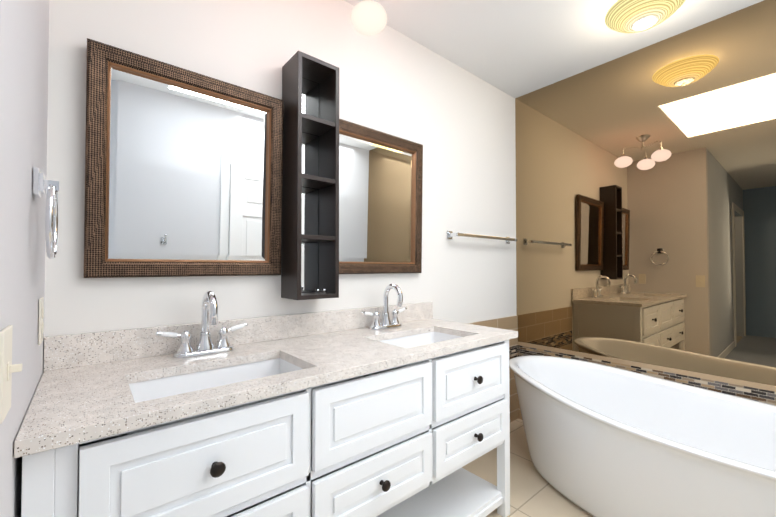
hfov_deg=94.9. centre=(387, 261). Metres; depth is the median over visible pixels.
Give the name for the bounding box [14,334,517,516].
bathroom vanity
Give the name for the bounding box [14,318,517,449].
countertop
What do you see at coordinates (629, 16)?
lamp
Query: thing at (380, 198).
mirror
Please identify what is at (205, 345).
faucet
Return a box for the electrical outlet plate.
[38,298,43,344]
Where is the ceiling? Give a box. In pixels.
[344,0,763,97]
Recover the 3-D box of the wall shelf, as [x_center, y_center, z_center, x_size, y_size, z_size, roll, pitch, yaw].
[-0.341,-0.348,1.566,0.197,1.017,0.157,1,-1,-40]
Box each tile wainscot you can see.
[467,315,517,421]
[518,342,775,419]
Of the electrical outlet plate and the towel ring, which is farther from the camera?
the electrical outlet plate
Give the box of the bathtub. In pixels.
[509,355,775,516]
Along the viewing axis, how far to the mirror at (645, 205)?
2.10 m
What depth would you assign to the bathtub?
1.70 m
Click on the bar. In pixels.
(451, 235)
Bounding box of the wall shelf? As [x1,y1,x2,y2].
[281,51,338,299]
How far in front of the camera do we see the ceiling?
2.04 m
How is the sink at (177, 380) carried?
in the countertop
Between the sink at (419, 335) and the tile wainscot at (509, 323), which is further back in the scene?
the tile wainscot at (509, 323)
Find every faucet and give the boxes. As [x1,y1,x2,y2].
[155,291,247,357]
[361,284,406,329]
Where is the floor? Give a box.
[462,419,593,516]
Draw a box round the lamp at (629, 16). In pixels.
[605,0,684,32]
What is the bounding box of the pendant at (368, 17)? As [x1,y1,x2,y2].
[351,0,386,35]
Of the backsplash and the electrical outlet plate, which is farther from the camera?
the backsplash
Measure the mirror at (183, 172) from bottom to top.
0.750 m
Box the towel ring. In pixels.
[33,167,58,258]
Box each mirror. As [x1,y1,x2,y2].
[84,38,283,277]
[339,119,422,273]
[515,0,775,385]
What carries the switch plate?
attached to the wall at (24, 40)
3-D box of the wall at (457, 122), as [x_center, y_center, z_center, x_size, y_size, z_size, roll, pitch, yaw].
[-0.043,-0.047,1.985,2.890,2.520,0.100,1,-1,-40]
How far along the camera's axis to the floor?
1.93 m
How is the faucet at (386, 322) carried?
on the countertop
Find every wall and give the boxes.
[0,0,48,516]
[43,0,516,371]
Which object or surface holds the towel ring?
attached to the wall at (24, 40)
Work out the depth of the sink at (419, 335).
1.79 m
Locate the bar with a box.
[447,231,517,243]
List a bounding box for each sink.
[134,354,297,397]
[382,330,461,345]
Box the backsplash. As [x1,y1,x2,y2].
[44,302,432,369]
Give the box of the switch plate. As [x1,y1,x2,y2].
[0,325,22,423]
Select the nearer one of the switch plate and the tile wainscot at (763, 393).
the switch plate
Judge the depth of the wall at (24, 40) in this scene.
0.68 m
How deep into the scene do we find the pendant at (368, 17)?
1.52 m

